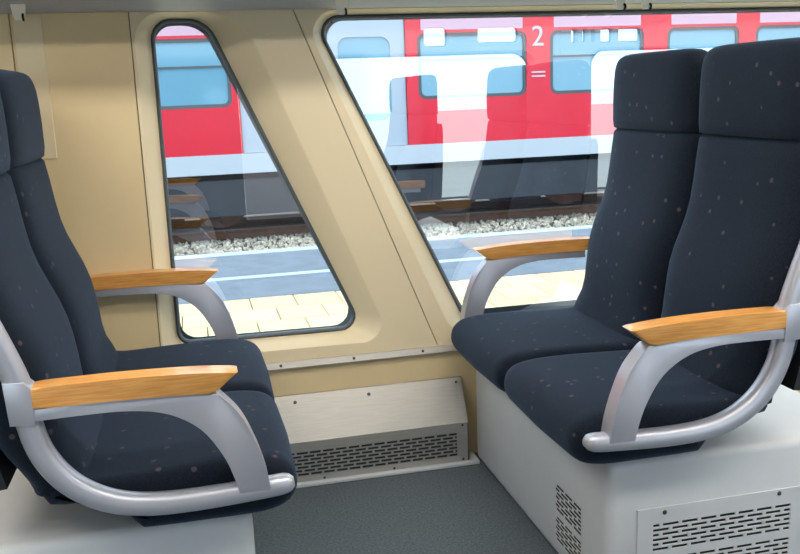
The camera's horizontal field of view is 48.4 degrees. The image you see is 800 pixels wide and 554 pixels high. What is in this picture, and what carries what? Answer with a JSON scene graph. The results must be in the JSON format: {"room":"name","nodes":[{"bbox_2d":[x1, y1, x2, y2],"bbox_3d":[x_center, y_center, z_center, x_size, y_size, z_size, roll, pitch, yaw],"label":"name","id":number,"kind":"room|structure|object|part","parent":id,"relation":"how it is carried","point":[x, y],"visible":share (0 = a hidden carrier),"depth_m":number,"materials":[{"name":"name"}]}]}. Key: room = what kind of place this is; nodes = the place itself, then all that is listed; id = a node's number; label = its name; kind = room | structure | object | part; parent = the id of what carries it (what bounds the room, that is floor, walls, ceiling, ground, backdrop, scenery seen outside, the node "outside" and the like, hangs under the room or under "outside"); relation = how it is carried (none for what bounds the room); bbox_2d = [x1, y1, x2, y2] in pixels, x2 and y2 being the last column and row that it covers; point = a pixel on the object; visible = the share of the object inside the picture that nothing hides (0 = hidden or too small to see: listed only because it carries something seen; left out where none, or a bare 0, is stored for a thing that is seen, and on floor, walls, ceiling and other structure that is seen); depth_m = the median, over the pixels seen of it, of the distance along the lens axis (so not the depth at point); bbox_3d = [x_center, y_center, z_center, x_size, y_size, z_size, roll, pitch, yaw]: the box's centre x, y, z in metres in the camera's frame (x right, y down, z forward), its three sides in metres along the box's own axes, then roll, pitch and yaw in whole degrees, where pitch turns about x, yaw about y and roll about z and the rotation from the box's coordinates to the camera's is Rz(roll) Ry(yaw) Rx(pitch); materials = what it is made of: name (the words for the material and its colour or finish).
{"room":"train carriage","nodes":[
{"label":"train carriage","id":0,"kind":"room"},
{"bbox_2d":[0,1,799,452],"bbox_3d":[0.405,-0.459,2.788,7.200,2.180,0.094,-5,12,-13],"label":"wall","id":1,"kind":"structure","parent":0,"point":[91,74],"depth_m":2.57,"materials":[{"name":"beige plastic"}]},
{"bbox_3d":[-2.050,-0.110,2.228,2.122,1.041,0.012,-5,12,-13],"label":"wall panel","id":2,"kind":"part","parent":1,"relation":"part of","materials":[{"name":"beige plastic"}]},
{"bbox_3d":[-0.869,-0.210,2.493,0.302,1.041,0.012,-5,12,-13],"label":"wall panel","id":3,"kind":"part","parent":1,"relation":"part of","materials":[{"name":"beige plastic"}]},
{"bbox_2d":[151,19,354,342],"bbox_3d":[-0.420,-0.278,2.635,0.544,0.948,0.021,-5,12,-13],"label":"window","id":4,"kind":"structure","parent":1,"relation":"in","point":[207,29],"depth_m":2.61,"materials":[{"name":"grey rubber"}]},
{"bbox_3d":[-0.315,-0.261,2.636,0.840,1.041,0.050,-5,12,-13],"label":"wall panel","id":5,"kind":"part","parent":1,"relation":"part of","materials":[{"name":"beige plastic"}]},
{"bbox_2d":[265,344,456,370],"bbox_3d":[0.344,0.210,2.856,6.800,0.022,0.016,-5,12,-13],"label":"trim","id":6,"kind":"structure","parent":1,"relation":"attached to","point":[442,348],"depth_m":2.75,"materials":[{"name":"metal"}]},
{"bbox_2d":[274,376,468,482],"bbox_3d":[-0.142,0.482,2.761,0.718,0.265,0.074,-5,12,-13],"label":"heater cover","id":7,"kind":"object","parent":1,"relation":"attached to","point":[402,425],"visible":0.83,"depth_m":2.76,"materials":[{"name":"metal"}]},
{"bbox_3d":[-0.144,0.417,2.748,0.718,0.131,0.072,-5,12,-13],"label":"plate","id":8,"kind":"part","parent":7,"relation":"part of","materials":[{"name":"metal"}]},
{"bbox_2d":[290,422,468,482],"bbox_3d":[-0.133,0.551,2.749,0.718,0.135,0.016,-5,12,-13],"label":"grille","id":9,"kind":"object","parent":7,"relation":"attached to","point":[335,454],"depth_m":2.76,"materials":[{"name":"grey metal"}]},
{"bbox_3d":[0.206,0.454,2.840,0.003,0.263,0.072,-5,12,-13],"label":"plate","id":10,"kind":"part","parent":7,"relation":"part of","materials":[{"name":"metal"}]},
{"bbox_2d":[296,450,479,487],"bbox_3d":[-0.120,0.609,2.783,0.748,0.012,0.093,-5,12,-13],"label":"baseboard","id":11,"kind":"structure","parent":1,"relation":"attached to","point":[473,459],"depth_m":2.76,"materials":[{"name":"grey paint"}]},
{"bbox_2d":[0,0,799,13],"bbox_3d":[0.441,-0.829,2.486,7.200,0.097,0.363,-5,12,-13],"label":"luggage rack","id":12,"kind":"object","parent":1,"relation":"attached to","point":[32,6],"visible":1,"depth_m":2.44,"materials":[{"name":"grey metal"}]},
{"bbox_2d":[10,4,25,20],"bbox_3d":[-0.980,-0.687,2.283,0.036,0.060,0.019,-5,12,-13],"label":"coat hook","id":13,"kind":"object","parent":12,"relation":"attached to","point":[18,10],"visible":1,"depth_m":2.28,"materials":[{"name":"white plastic"}]},
{"bbox_2d":[335,0,347,14],"bbox_3d":[-0.161,-0.756,2.466,0.036,0.060,0.019,-5,12,-13],"label":"coat hook","id":14,"kind":"object","parent":12,"relation":"attached to","point":[341,5],"visible":1,"depth_m":2.47,"materials":[{"name":"white plastic"}]},
{"bbox_2d":[615,0,626,9],"bbox_3d":[0.660,-0.826,2.650,0.036,0.060,0.019,-5,12,-13],"label":"coat hook","id":15,"kind":"object","parent":12,"relation":"attached to","point":[620,4],"visible":1,"depth_m":2.65,"materials":[{"name":"white plastic"}]},
{"bbox_2d":[641,0,651,9],"bbox_3d":[0.742,-0.833,2.668,0.036,0.060,0.019,-5,12,-13],"label":"coat hook","id":16,"kind":"object","parent":12,"relation":"attached to","point":[646,4],"visible":1,"depth_m":2.67,"materials":[{"name":"white plastic"}]},
{"bbox_3d":[0.936,-0.367,2.916,2.527,1.041,0.050,-5,12,-13],"label":"wall panel","id":17,"kind":"part","parent":1,"relation":"part of","materials":[{"name":"beige"}]},
{"bbox_2d":[321,7,799,313],"bbox_3d":[0.879,-0.387,2.926,2.251,0.954,0.021,-5,12,-13],"label":"window","id":18,"kind":"structure","parent":1,"relation":"in","point":[328,20],"depth_m":2.73,"materials":[{"name":"grey rubber"}]},
{"bbox_2d":[252,452,558,553],"bbox_3d":[0.793,0.868,1.557,7.200,0.060,2.950,-5,12,-13],"label":"floor","id":19,"kind":"structure","parent":0,"point":[467,509],"depth_m":2.48,"materials":[{"name":"carpet"}]},
{"bbox_2d":[0,69,296,553],"bbox_3d":[-0.685,0.152,2.053,0.778,1.248,1.046,-5,12,-13],"label":"seat","id":20,"kind":"object","parent":19,"relation":"on","point":[169,449],"visible":1,"depth_m":1.72,"materials":[{"name":"black fabric"}]},
{"bbox_3d":[-0.742,0.085,1.766,0.222,0.564,0.446,-5,12,-13],"label":"backrest","id":21,"kind":"part","parent":20,"relation":"part of","materials":[{"name":"fabric"}]},
{"bbox_3d":[-0.850,-0.005,2.214,0.222,0.564,0.454,-5,12,-13],"label":"backrest","id":22,"kind":"part","parent":20,"relation":"part of","materials":[{"name":"fabric"}]},
{"bbox_3d":[-0.483,0.192,1.587,0.563,0.508,0.042,-5,12,-13],"label":"armrest frame","id":23,"kind":"part","parent":20,"relation":"part of","materials":[{"name":"silver metal"}]},
{"bbox_3d":[-0.448,0.311,1.619,0.409,0.208,0.042,-5,12,-13],"label":"armrest post","id":24,"kind":"part","parent":20,"relation":"part of","materials":[{"name":"silver metal"}]},
{"bbox_3d":[-0.677,0.121,2.571,0.409,0.208,0.041,-5,12,-13],"label":"armrest frame","id":25,"kind":"part","parent":20,"relation":"part of","materials":[{"name":"silver metal"}]},
{"bbox_2d":[44,390,296,526],"bbox_3d":[-0.475,0.375,1.889,0.478,0.133,0.455,-5,12,-13],"label":"seat cushion","id":26,"kind":"object","parent":20,"relation":"on","point":[140,451],"depth_m":1.74,"materials":[{"name":"fabric"}]},
{"bbox_2d":[115,339,274,400],"bbox_3d":[-0.583,0.285,2.336,0.478,0.133,0.463,-5,12,-13],"label":"seat cushion","id":27,"kind":"object","parent":20,"relation":"on","point":[252,374],"depth_m":2.36,"materials":[{"name":"fabric"}]},
{"bbox_2d":[451,37,799,553],"bbox_3d":[0.619,0.042,2.345,0.778,1.248,1.046,-5,12,-13],"label":"seat","id":28,"kind":"object","parent":19,"relation":"on","point":[656,412],"visible":1,"depth_m":2.05,"materials":[{"name":"black fabric"}]},
{"bbox_3d":[0.388,0.031,2.809,0.409,0.208,0.041,-5,12,-13],"label":"armrest frame","id":29,"kind":"part","parent":28,"relation":"part of","materials":[{"name":"silver metal"}]},
{"bbox_2d":[451,307,638,391],"bbox_3d":[0.429,0.200,2.563,0.478,0.133,0.463,-5,12,-13],"label":"seat cushion","id":30,"kind":"object","parent":28,"relation":"on","point":[492,343],"depth_m":2.47,"materials":[{"name":"fabric"}]},
{"bbox_2d":[555,480,581,553],"bbox_3d":[0.407,0.599,2.155,0.001,0.161,0.156,-5,12,-13],"label":"vent","id":31,"kind":"object","parent":28,"relation":"attached to","point":[568,506],"depth_m":2.15,"materials":[{"name":"grey metal"}]},
{"bbox_2d":[504,350,766,463],"bbox_3d":[0.537,0.289,2.115,0.478,0.133,0.455,-5,12,-13],"label":"seat cushion","id":32,"kind":"object","parent":28,"relation":"on","point":[566,396],"depth_m":1.99,"materials":[{"name":"fabric"}]},
{"bbox_3d":[0.673,-0.134,2.555,0.222,0.564,0.454,-5,12,-13],"label":"backrest","id":33,"kind":"part","parent":28,"relation":"part of","materials":[{"name":"fabric"}]},
{"bbox_3d":[0.643,0.097,1.839,0.563,0.508,0.042,-5,12,-13],"label":"armrest frame","id":34,"kind":"part","parent":28,"relation":"part of","materials":[{"name":"silver metal"}]},
{"bbox_3d":[0.617,0.221,1.857,0.409,0.208,0.042,-5,12,-13],"label":"armrest post","id":35,"kind":"part","parent":28,"relation":"part of","materials":[{"name":"silver metal"}]},
{"bbox_3d":[0.743,0.597,2.017,0.452,0.215,0.004,-5,12,-13],"label":"vent panel","id":36,"kind":"part","parent":28,"relation":"part of","materials":[{"name":"grey paint"}]},
{"bbox_3d":[0.781,-0.044,2.107,0.222,0.564,0.446,-5,12,-13],"label":"backrest","id":37,"kind":"part","parent":28,"relation":"part of","materials":[{"name":"fabric"}]},
{"label":"outside","id":38,"kind":"structure","parent":0,"visible":0},
{"bbox_2d":[172,191,603,255],"bbox_3d":[-0.570,-0.463,13.563,32.000,0.330,10.900,-5,12,-13],"label":"track bed","id":39,"kind":"object","parent":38,"point":[445,213],"depth_m":15.04,"materials":[{"name":"grey gravel"}]},
{"bbox_2d":[174,225,592,345],"bbox_3d":[1.208,0.528,6.000,32.000,0.956,4.770,-5,12,-13],"label":"platform","id":40,"kind":"object","parent":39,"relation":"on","point":[295,287],"visible":0.09,"depth_m":6.30,"materials":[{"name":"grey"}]},
{"bbox_2d":[173,212,596,255],"bbox_3d":[0.087,-0.678,13.569,9.770,0.120,2.576,-5,12,-13],"label":"ballast stones","id":41,"kind":"object","parent":39,"relation":"on","point":[508,224],"visible":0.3,"depth_m":13.40},
{"bbox_2d":[172,204,599,243],"bbox_3d":[-0.706,-0.805,14.038,26.000,0.155,0.140,-5,12,-13],"label":"rail","id":42,"kind":"object","parent":39,"relation":"on","point":[221,235],"visible":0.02,"depth_m":14.30,"materials":[{"name":"metal"}]},
{"bbox_2d":[155,12,799,227],"bbox_3d":[-0.461,-3.148,14.357,23.000,4.190,2.810,-5,12,-13],"label":"passenger train","id":43,"kind":"object","parent":42,"relation":"on","point":[461,112],"visible":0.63,"depth_m":13.37,"materials":[{"name":"red paint"}]},
{"bbox_3d":[-3.596,-0.955,13.113,3.000,0.340,0.220,-5,12,-13],"label":"bogie frame","id":44,"kind":"part","parent":43,"relation":"part of","materials":[{"name":"black metal"}]},
{"bbox_3d":[-3.216,-3.565,12.156,1.530,0.530,0.024,-5,12,-13],"label":"panel","id":45,"kind":"part","parent":43,"relation":"part of","materials":[{"name":"pink paint"}]},
{"bbox_3d":[-3.194,-2.807,12.341,1.550,0.850,0.001,-5,12,-13],"label":"pane","id":46,"kind":"part","parent":43,"relation":"part of","materials":[{"name":"blue glass"}]},
{"bbox_3d":[-6.819,-2.626,11.493,9.300,2.530,0.050,-5,12,-13],"label":"panel","id":47,"kind":"part","parent":43,"relation":"part of","materials":[{"name":"red paint"}]},
{"bbox_3d":[-1.701,-2.869,12.699,1.210,2.125,0.030,-5,12,-13],"label":"door","id":48,"kind":"part","parent":43,"relation":"part of","materials":[{"name":"blue paint"}]},
{"bbox_3d":[-0.513,-2.886,12.992,0.770,1.200,0.001,-5,12,-13],"label":"pane","id":49,"kind":"part","parent":43,"relation":"part of","materials":[{"name":"blue glass"}]},
{"bbox_3d":[-0.514,-2.970,12.965,1.210,2.125,0.030,-5,12,-13],"label":"door","id":50,"kind":"part","parent":43,"relation":"part of","materials":[{"name":"blue paint"}]},
{"bbox_3d":[1.080,-3.168,13.299,1.600,0.850,0.001,-5,12,-13],"label":"pane","id":51,"kind":"part","parent":43,"relation":"part of","materials":[{"name":"blue glass"}]},
{"bbox_3d":[1.058,-3.926,13.113,1.580,0.530,0.024,-5,12,-13],"label":"panel","id":52,"kind":"part","parent":43,"relation":"part of","materials":[{"name":"pink paint"}]},
{"bbox_3d":[1.850,-1.415,14.333,3.000,0.340,0.220,-5,12,-13],"label":"bogie frame","id":53,"kind":"part","parent":43,"relation":"part of","materials":[{"name":"black metal"}]},
{"bbox_3d":[3.035,-3.334,13.737,1.460,0.850,0.001,-5,12,-13],"label":"pane","id":54,"kind":"part","parent":43,"relation":"part of","materials":[{"name":"blue glass"}]},
{"bbox_3d":[3.012,-4.092,13.551,1.440,0.530,0.024,-5,12,-13],"label":"panel","id":55,"kind":"part","parent":43,"relation":"part of","materials":[{"name":"pink paint"}]},
{"bbox_3d":[5.551,-3.672,14.265,11.260,2.530,0.050,-5,12,-13],"label":"panel","id":56,"kind":"part","parent":43,"relation":"part of","materials":[{"name":"red paint"}]},
{"bbox_3d":[4.795,-3.483,14.131,1.160,0.850,0.001,-5,12,-13],"label":"pane","id":57,"kind":"part","parent":43,"relation":"part of","materials":[{"name":"blue glass"}]},
{"bbox_3d":[4.773,-4.241,13.946,1.140,0.530,0.024,-5,12,-13],"label":"panel","id":58,"kind":"part","parent":43,"relation":"part of","materials":[{"name":"pink paint"}]},
{"bbox_3d":[6.516,-3.628,14.517,1.580,0.850,0.001,-5,12,-13],"label":"pane","id":59,"kind":"part","parent":43,"relation":"part of","materials":[{"name":"blue glass"}]},
{"bbox_3d":[6.494,-4.386,14.332,1.560,0.530,0.024,-5,12,-13],"label":"panel","id":60,"kind":"part","parent":43,"relation":"part of","materials":[{"name":"pink paint"}]},
{"bbox_2d":[171,192,603,230],"bbox_3d":[-1.034,-1.078,15.403,26.000,0.155,0.140,-5,12,-13],"label":"rail","id":61,"kind":"object","parent":39,"relation":"on","point":[198,224],"visible":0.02,"depth_m":15.70,"materials":[{"name":"metal"}]}
]}

